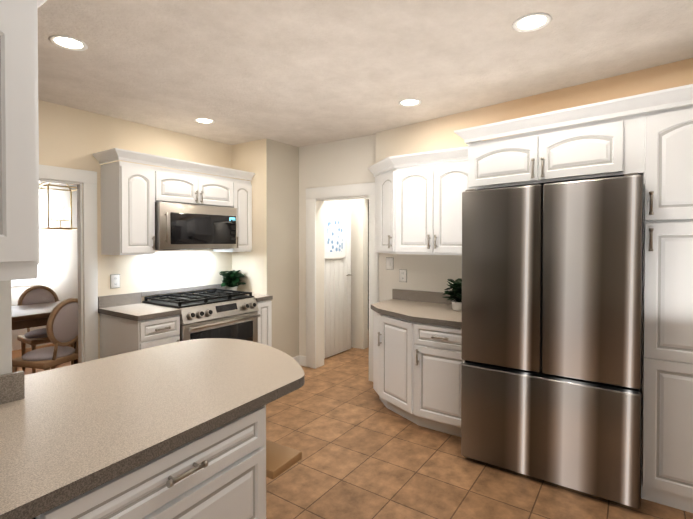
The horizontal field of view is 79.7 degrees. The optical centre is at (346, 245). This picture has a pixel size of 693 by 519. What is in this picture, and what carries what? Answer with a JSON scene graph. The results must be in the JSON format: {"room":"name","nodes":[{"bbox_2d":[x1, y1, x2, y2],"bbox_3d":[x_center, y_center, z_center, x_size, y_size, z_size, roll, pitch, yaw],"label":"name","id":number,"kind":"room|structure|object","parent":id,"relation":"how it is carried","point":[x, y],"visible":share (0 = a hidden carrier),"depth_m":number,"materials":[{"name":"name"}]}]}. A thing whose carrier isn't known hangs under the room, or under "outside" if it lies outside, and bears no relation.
{"room":"kitchen","nodes":[
{"label":"kitchen","id":0,"kind":"room"},
{"bbox_2d":[0,280,11,374],"bbox_3d":[-1.995,0.175,0.600,0.240,2.535,2.380,0,1,35],"label":"wall","id":1,"kind":"structure","parent":0,"point":[5,332],"depth_m":1.50,"materials":[{"name":"paint"}]},
{"bbox_2d":[0,0,46,271],"bbox_3d":[-1.248,-0.402,1.159,0.339,0.925,0.558,0,1,35],"label":"upper cabinet","id":2,"kind":"object","parent":1,"relation":"attached to","point":[19,199],"depth_m":1.25,"materials":[{"name":"white wood"}]},
{"bbox_2d":[11,181,77,350],"bbox_3d":[-4.753,0.122,5.025,0.100,2.535,6.500,0,1,35],"label":"wall","id":3,"kind":"structure","parent":0,"point":[59,265],"depth_m":5.88,"materials":[{"name":"white paint"}]},
{"bbox_2d":[11,193,40,286],"bbox_3d":[-4.590,-0.087,5.134,0.039,1.250,1.370,0,1,35],"label":"dining room window","id":4,"kind":"structure","parent":3,"relation":"in","point":[23,282],"depth_m":5.65,"materials":[{"name":"white"}]},
{"bbox_2d":[38,100,231,358],"bbox_3d":[-2.041,0.137,3.740,0.060,2.535,2.485,0,1,35],"label":"wall","id":5,"kind":"structure","parent":0,"point":[166,269],"depth_m":3.79,"materials":[{"name":"paint"}]},
{"bbox_2d":[39,164,97,362],"bbox_3d":[-2.477,0.395,3.096,0.085,2.035,1.139,0,1,35],"label":"door frame","id":6,"kind":"structure","parent":5,"relation":"attached to","point":[87,265],"depth_m":3.47,"materials":[{"name":"white wood"}]},
{"bbox_2d":[110,274,119,288],"bbox_3d":[-2.046,0.315,3.676,0.008,0.123,0.083,0,1,35],"label":"electrical outlet","id":7,"kind":"object","parent":5,"relation":"attached to","point":[114,280],"visible":1,"depth_m":3.67,"materials":[{"name":"white plastic"}]},
{"bbox_2d":[92,148,254,254],"bbox_3d":[-1.572,-0.356,4.018,0.386,0.855,1.480,0,1,35],"label":"upper cabinet","id":8,"kind":"object","parent":5,"relation":"attached to","point":[132,194],"visible":0.98,"depth_m":3.58,"materials":[{"name":"white wood"}]},
{"bbox_2d":[155,202,236,249],"bbox_3d":[-1.522,-0.175,4.051,0.432,0.420,0.850,0,1,35],"label":"over-the-range microwave","id":9,"kind":"object","parent":8,"relation":"attached to","point":[178,226],"visible":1,"depth_m":3.88,"materials":[{"name":"silver metal"}]},
{"bbox_2d":[232,138,298,356],"bbox_3d":[-0.988,0.124,4.835,0.700,2.535,0.515,0,1,35],"label":"wall","id":10,"kind":"structure","parent":0,"point":[268,264],"depth_m":4.58,"materials":[{"name":"paint"}]},
{"bbox_2d":[292,355,305,365],"bbox_3d":[-0.651,1.339,4.615,0.119,0.110,0.513,0,1,35],"label":"baseboard","id":11,"kind":"structure","parent":10,"relation":"attached to","point":[300,360],"depth_m":4.81,"materials":[{"name":"white wood"}]},
{"bbox_2d":[324,200,347,205],"bbox_3d":[-0.513,0.116,5.519,0.700,2.535,0.850,0,1,35],"label":"wall","id":12,"kind":"structure","parent":0,"point":[342,202],"depth_m":5.49,"materials":[{"name":"white paint"}]},
{"bbox_2d":[12,329,692,518],"bbox_3d":[-0.703,1.445,2.896,9.200,0.060,7.800,0,1,35],"label":"floor","id":13,"kind":"structure","parent":0,"point":[352,438],"depth_m":2.59,"materials":[{"name":"tile"}]},
{"bbox_2d":[11,301,77,363],"bbox_3d":[-3.500,1.028,3.860,0.800,0.750,2.200,0,1,35],"label":"dining table","id":14,"kind":"object","parent":13,"relation":"on","point":[30,315],"visible":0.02,"depth_m":4.03,"materials":[{"name":"brown wood"}]},
{"bbox_2d":[12,298,77,371],"bbox_3d":[-2.685,0.937,3.787,0.479,0.934,0.432,0,1,15],"label":"dining chair","id":15,"kind":"object","parent":13,"relation":"on","point":[62,328],"visible":0.75,"depth_m":3.66,"materials":[{"name":"beige fabric"}]},
{"bbox_2d":[17,286,73,372],"bbox_3d":[-3.373,0.927,4.660,0.479,0.934,0.432,0,1,35],"label":"dining chair","id":16,"kind":"object","parent":13,"relation":"on","point":[36,295],"visible":0.5,"depth_m":4.65,"materials":[{"name":"brown wood"}]},
{"bbox_2d":[100,313,179,357],"bbox_3d":[-1.744,0.993,3.531,0.678,0.829,0.355,0,1,35],"label":"base cabinet","id":17,"kind":"object","parent":13,"relation":"on","point":[118,335],"visible":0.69,"depth_m":3.38,"materials":[{"name":"white wood"}]},
{"bbox_2d":[98,292,180,320],"bbox_3d":[-1.762,0.507,3.529,0.644,0.140,0.374,0,1,35],"label":"countertop","id":18,"kind":"structure","parent":17,"relation":"on","point":[130,306],"depth_m":3.55,"materials":[{"name":"stone"}]},
{"bbox_2d":[35,406,264,518],"bbox_3d":[-0.750,1.018,1.425,0.658,0.829,0.751,0,1,32],"label":"base cabinet","id":19,"kind":"object","parent":13,"relation":"on","point":[218,473],"visible":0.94,"depth_m":1.31,"materials":[{"name":"white wood"}]},
{"bbox_2d":[141,284,260,342],"bbox_3d":[-1.377,0.916,4.014,0.728,0.970,0.849,0,1,35],"label":"range","id":20,"kind":"object","parent":13,"relation":"on","point":[221,313],"depth_m":3.88,"materials":[{"name":"silver metal"}]},
{"bbox_2d":[257,300,271,346],"bbox_3d":[-1.108,0.981,4.480,0.639,0.829,0.217,0,1,35],"label":"base cabinet","id":21,"kind":"object","parent":13,"relation":"on","point":[265,324],"visible":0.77,"depth_m":4.30,"materials":[{"name":"white wood"}]},
{"bbox_2d":[216,284,272,301],"bbox_3d":[-1.105,0.496,4.473,0.644,0.140,0.219,0,1,35],"label":"countertop","id":22,"kind":"structure","parent":21,"relation":"on","point":[260,297],"depth_m":4.37,"materials":[{"name":"stone"}]},
{"bbox_2d":[219,270,245,290],"bbox_3d":[-1.255,0.396,4.545,0.326,0.258,0.309,0,1,35],"label":"potted plant","id":23,"kind":"object","parent":22,"relation":"on","point":[231,280],"visible":1,"depth_m":4.50,"materials":[{"name":"green plant"}]},
{"bbox_2d":[263,405,301,518],"bbox_3d":[-0.510,1.013,1.837,0.635,0.829,0.198,0,1,32],"label":"shelves","id":24,"kind":"object","parent":13,"relation":"on","point":[279,459],"visible":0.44,"depth_m":1.69,"materials":[{"name":"brown wood"}]},
{"bbox_2d":[373,310,464,436],"bbox_3d":[0.667,0.993,3.514,1.011,0.829,0.805,0,1,35],"label":"base cabinet","id":25,"kind":"object","parent":13,"relation":"on","point":[417,373],"visible":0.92,"depth_m":3.16,"materials":[{"name":"white wood"}]},
{"bbox_2d":[371,289,461,327],"bbox_3d":[0.661,0.507,3.531,1.013,0.140,0.774,0,1,35],"label":"countertop","id":26,"kind":"structure","parent":25,"relation":"on","point":[429,307],"depth_m":3.55,"materials":[{"name":"stone"}]},
{"bbox_2d":[443,278,461,310],"bbox_3d":[0.923,0.408,3.446,0.291,0.260,0.283,0,1,35],"label":"potted plant","id":27,"kind":"object","parent":26,"relation":"on","point":[455,292],"visible":0.75,"depth_m":3.43,"materials":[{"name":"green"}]},
{"bbox_2d":[461,173,642,508],"bbox_3d":[1.416,0.511,2.837,0.965,1.809,0.940,0,1,35],"label":"refrigerator","id":28,"kind":"object","parent":13,"relation":"on","point":[551,329],"visible":1,"depth_m":2.40,"materials":[{"name":"silver metal"}]},
{"bbox_2d":[640,104,692,512],"bbox_3d":[2.258,0.326,2.363,0.944,2.190,0.867,0,1,35],"label":"pantry cabinet","id":29,"kind":"object","parent":13,"relation":"on","point":[666,451],"visible":0.98,"depth_m":2.25,"materials":[{"name":"white wood"}]},
{"bbox_3d":[-1.678,1.036,-0.047,0.702,0.829,1.530,0,1,35],"label":"cabinet","id":30,"kind":"object","parent":13,"relation":"on","visible":0},
{"bbox_2d":[0,338,304,518],"bbox_3d":[-1.344,0.539,0.873,1.042,0.140,3.424,0,1,32],"label":"countertop","id":31,"kind":"structure","parent":30,"relation":"on","point":[69,432],"depth_m":1.44,"materials":[{"name":"stone"}]},
{"bbox_2d":[348,199,367,348],"bbox_3d":[-0.134,0.112,5.846,0.950,2.535,0.120,0,1,35],"label":"wall","id":32,"kind":"structure","parent":0,"point":[359,273],"depth_m":5.58,"materials":[{"name":"white paint"}]},
{"bbox_2d":[38,0,692,146],"bbox_3d":[-0.703,-1.150,2.865,9.200,0.060,7.800,0,1,35],"label":"ceiling","id":33,"kind":"structure","parent":0,"point":[299,73],"depth_m":2.46,"materials":[{"name":"white paint"}]},
{"bbox_2d":[39,182,76,229],"bbox_3d":[-3.539,-0.675,5.133,0.418,0.942,0.418,0,1,35],"label":"dining chandelier","id":34,"kind":"object","parent":33,"relation":"hanging from","point":[69,211],"visible":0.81,"depth_m":5.08,"materials":[{"name":"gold metal"}]},
{"bbox_2d":[49,35,87,50],"bbox_3d":[-1.524,-1.110,2.279,0.180,0.006,0.180,0,1,35],"label":"recessed light","id":35,"kind":"object","parent":33,"relation":"in","point":[68,42],"visible":1,"depth_m":2.27,"materials":[{"name":"white"}]},
{"bbox_2d":[194,118,213,123],"bbox_3d":[-1.288,-1.128,3.759,0.180,0.006,0.180,0,1,35],"label":"recessed light","id":36,"kind":"object","parent":33,"relation":"in","point":[204,120],"visible":1,"depth_m":3.75,"materials":[{"name":"white"}]},
{"bbox_2d":[398,99,420,106],"bbox_3d":[0.498,-1.122,3.261,0.180,0.006,0.180,0,1,35],"label":"recessed light","id":37,"kind":"object","parent":33,"relation":"in","point":[409,102],"visible":1,"depth_m":3.26,"materials":[{"name":"white"}]},
{"bbox_2d":[512,13,551,31],"bbox_3d":[0.921,-1.107,2.065,0.180,0.006,0.180,0,1,35],"label":"recessed light","id":38,"kind":"object","parent":33,"relation":"in","point":[532,22],"visible":1,"depth_m":2.06,"materials":[{"name":"white glass"}]},
{"bbox_2d":[368,199,368,328],"bbox_3d":[0.919,0.105,6.441,2.000,2.535,0.100,0,1,35],"label":"wall","id":39,"kind":"structure","parent":0,"point":[368,263],"depth_m":6.77,"materials":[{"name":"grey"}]},
{"bbox_2d":[370,134,375,182],"bbox_3d":[0.321,0.130,4.330,0.093,2.535,0.150,0,1,35],"label":"wall","id":40,"kind":"structure","parent":0,"point":[372,151],"depth_m":4.26,"materials":[{"name":"white paint"}]},
{"bbox_2d":[299,135,461,367],"bbox_3d":[1.459,0.140,3.538,6.200,2.535,0.153,0,1,35],"label":"wall","id":41,"kind":"structure","parent":0,"point":[307,166],"depth_m":4.51,"materials":[{"name":"white paint"}]},
{"bbox_2d":[324,203,351,358],"bbox_3d":[-0.143,0.431,5.201,0.094,1.888,0.754,0,1,35],"label":"hall door","id":42,"kind":"structure","parent":41,"relation":"in","point":[337,305],"depth_m":5.28,"materials":[{"name":"white wood"}]},
{"bbox_2d":[324,212,345,259],"bbox_3d":[-0.149,-0.123,5.184,0.022,0.580,0.460,0,1,35],"label":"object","id":43,"kind":"object","parent":42,"relation":"attached to","point":[334,235],"visible":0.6,"depth_m":5.17,"materials":[{"name":"white"}]},
{"bbox_2d":[306,182,378,381],"bbox_3d":[-0.027,0.372,4.561,0.955,2.045,0.175,0,1,35],"label":"door frame","id":44,"kind":"structure","parent":41,"relation":"attached to","point":[344,192],"depth_m":4.61,"materials":[{"name":"white wood"}]},
{"bbox_2d":[386,257,393,269],"bbox_3d":[0.430,0.180,4.152,0.083,0.123,0.012,0,1,35],"label":"light switch","id":45,"kind":"object","parent":41,"relation":"attached to","point":[389,263],"visible":1,"depth_m":4.15,"materials":[{"name":"grey plastic"}]},
{"bbox_2d":[399,269,406,281],"bbox_3d":[0.553,0.296,4.070,0.083,0.123,0.008,0,1,35],"label":"electrical outlet","id":46,"kind":"object","parent":41,"relation":"attached to","point":[402,275],"visible":1,"depth_m":4.07,"materials":[{"name":"grey plastic"}]},
{"bbox_2d":[368,146,467,254],"bbox_3d":[0.652,-0.355,3.735,1.272,0.860,0.434,0,1,35],"label":"upper cabinet","id":47,"kind":"object","parent":41,"relation":"attached to","point":[418,203],"visible":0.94,"depth_m":3.47,"materials":[{"name":"white wood"}]},
{"bbox_2d":[376,58,692,162],"bbox_3d":[1.446,-0.962,3.095,3.130,0.320,0.572,0,1,35],"label":"wall","id":48,"kind":"structure","parent":0,"point":[432,135],"depth_m":3.14,"materials":[{"name":"beige paint"}]},
{"bbox_2d":[454,84,692,189],"bbox_3d":[1.815,0.276,2.658,2.010,2.283,0.887,0,1,35],"label":"upper cabinet","id":49,"kind":"object","parent":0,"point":[603,139],"visible":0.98,"depth_m":2.52,"materials":[{"name":"white wood"}]}
]}

